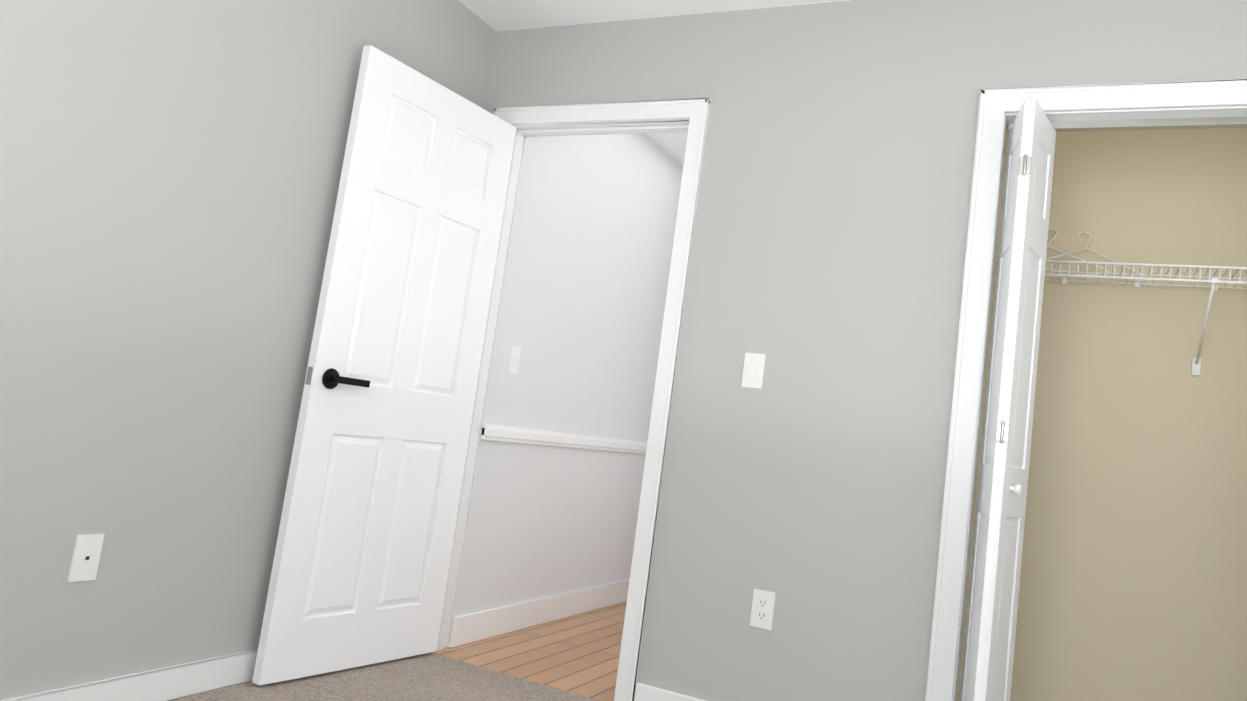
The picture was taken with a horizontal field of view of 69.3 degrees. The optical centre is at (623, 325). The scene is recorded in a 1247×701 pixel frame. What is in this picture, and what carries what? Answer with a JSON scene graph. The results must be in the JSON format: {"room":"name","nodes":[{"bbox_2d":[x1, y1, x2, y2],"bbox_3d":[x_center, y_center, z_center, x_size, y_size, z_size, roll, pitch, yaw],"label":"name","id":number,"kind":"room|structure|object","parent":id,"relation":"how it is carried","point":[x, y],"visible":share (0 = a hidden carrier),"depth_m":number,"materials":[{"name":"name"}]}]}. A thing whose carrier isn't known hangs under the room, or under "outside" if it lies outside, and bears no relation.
{"room":"empty bedroom","nodes":[
{"label":"empty bedroom","id":0,"kind":"room"},
{"bbox_2d":[0,0,495,699],"bbox_3d":[-1.492,-0.293,1.945,0.115,2.425,3.830,4,-7,26],"label":"wall","id":1,"kind":"structure","parent":0,"point":[170,172],"depth_m":2.40,"materials":[{"name":"grey paint"}]},
{"bbox_2d":[67,534,104,581],"bbox_3d":[-1.341,0.581,2.253,0.007,0.115,0.070,4,-7,26],"label":"electrical outlet","id":2,"kind":"object","parent":1,"relation":"attached to","point":[86,557],"visible":1,"depth_m":2.25,"materials":[{"name":"white plastic"}]},
{"bbox_2d":[0,649,257,700],"bbox_3d":[-1.586,0.860,1.781,0.030,0.092,3.608,4,-7,26],"label":"baseboard","id":3,"kind":"structure","parent":1,"relation":"attached to","point":[178,681],"depth_m":2.47,"materials":[{"name":"white wood"}]},
{"bbox_2d":[167,653,597,700],"bbox_3d":[0.114,1.114,1.330,3.730,0.060,4.550,4,-7,26],"label":"floor carpet","id":4,"kind":"object","parent":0,"point":[428,677],"depth_m":2.91,"materials":[{"name":"beige carpet"}]},
{"bbox_2d":[430,602,626,700],"bbox_3d":[0.457,1.507,4.291,1.800,0.060,2.815,4,-7,26],"label":"floor","id":5,"kind":"structure","parent":0,"point":[578,654],"depth_m":3.52,"materials":[{"name":"brown wood"}]},
{"bbox_2d":[447,134,682,646],"bbox_3d":[-0.046,0.239,4.824,0.255,2.425,2.700,4,-7,26],"label":"wall","id":6,"kind":"structure","parent":0,"point":[581,310],"depth_m":4.13,"materials":[{"name":"white paint"}]},
{"bbox_2d":[507,345,520,374],"bbox_3d":[-0.442,0.142,3.690,0.016,0.115,0.070,4,-7,26],"label":"light switch","id":7,"kind":"object","parent":6,"relation":"attached to","point":[514,358],"visible":1,"depth_m":3.69,"materials":[{"name":"white plastic"}]},
{"bbox_2d":[458,0,851,165],"bbox_3d":[0.866,-1.182,2.500,3.730,0.080,6.530,4,-7,26],"label":"ceiling","id":8,"kind":"structure","parent":0,"point":[501,15],"depth_m":3.39,"materials":[{"name":"white paint"}]},
{"bbox_2d":[484,0,1246,700],"bbox_3d":[0.914,0.133,2.808,3.500,2.425,0.115,4,-7,26],"label":"wall","id":9,"kind":"structure","parent":0,"point":[806,484],"depth_m":2.89,"materials":[{"name":"grey paint"}]},
{"bbox_2d":[437,98,710,700],"bbox_3d":[-0.212,0.210,3.329,0.911,2.093,0.157,4,-7,26],"label":"door frame","id":10,"kind":"structure","parent":9,"relation":"attached to","point":[695,112],"depth_m":3.19,"materials":[{"name":"white wood"}]},
{"bbox_2d":[252,45,515,684],"bbox_3d":[-0.755,0.147,3.115,0.127,2.002,0.769,3,-8,32],"label":"door","id":11,"kind":"structure","parent":10,"relation":"attached to","point":[362,558],"depth_m":3.04,"materials":[{"name":"white wood"}]},
{"bbox_2d":[634,682,705,700],"bbox_3d":[0.438,1.248,2.759,0.895,0.092,0.014,4,-7,26],"label":"baseboard","id":12,"kind":"structure","parent":9,"relation":"attached to","point":[643,692],"depth_m":2.92,"materials":[{"name":"white wood"}]},
{"bbox_2d":[741,352,765,388],"bbox_3d":[0.427,0.149,2.967,0.070,0.115,0.010,4,-7,26],"label":"light switch","id":13,"kind":"object","parent":9,"relation":"attached to","point":[753,370],"visible":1,"depth_m":2.96,"materials":[{"name":"white plastic"}]},
{"bbox_2d":[750,588,775,629],"bbox_3d":[0.436,0.891,2.829,0.070,0.115,0.008,4,-7,26],"label":"electrical outlet","id":14,"kind":"object","parent":9,"relation":"attached to","point":[762,609],"visible":1,"depth_m":2.83,"materials":[{"name":"white plastic"}]},
{"bbox_2d":[960,98,1055,700],"bbox_3d":[1.076,0.349,2.563,0.140,1.985,0.298,4,-7,26],"label":"bifold door","id":15,"kind":"structure","parent":9,"relation":"in","point":[989,647],"depth_m":2.53,"materials":[{"name":"white wood"}]},
{"bbox_2d":[925,79,1246,700],"bbox_3d":[1.573,0.383,2.449,1.184,2.025,0.115,4,-7,26],"label":"door frame","id":16,"kind":"structure","parent":9,"relation":"attached to","point":[1195,112],"depth_m":2.66,"materials":[{"name":"white wood"}]},
{"bbox_2d":[1008,116,1246,132],"bbox_3d":[1.713,-0.580,2.582,1.130,0.022,0.030,4,-7,26],"label":"track","id":17,"kind":"object","parent":9,"relation":"attached to","point":[1161,124],"visible":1,"depth_m":2.65,"materials":[{"name":"silver metal"}]},
{"bbox_2d":[957,128,1246,700],"bbox_3d":[1.974,0.308,3.080,1.815,2.425,0.115,4,-7,26],"label":"wall","id":18,"kind":"structure","parent":0,"point":[1133,581],"depth_m":3.11,"materials":[{"name":"beige paint"}]},
{"bbox_2d":[994,228,1246,375],"bbox_3d":[1.942,-0.099,2.931,1.599,0.503,0.326,4,-7,26],"label":"closet shelf","id":19,"kind":"object","parent":18,"relation":"attached to","point":[1196,361],"visible":0.69,"depth_m":2.98,"materials":[{"name":"white metal"}]}
]}

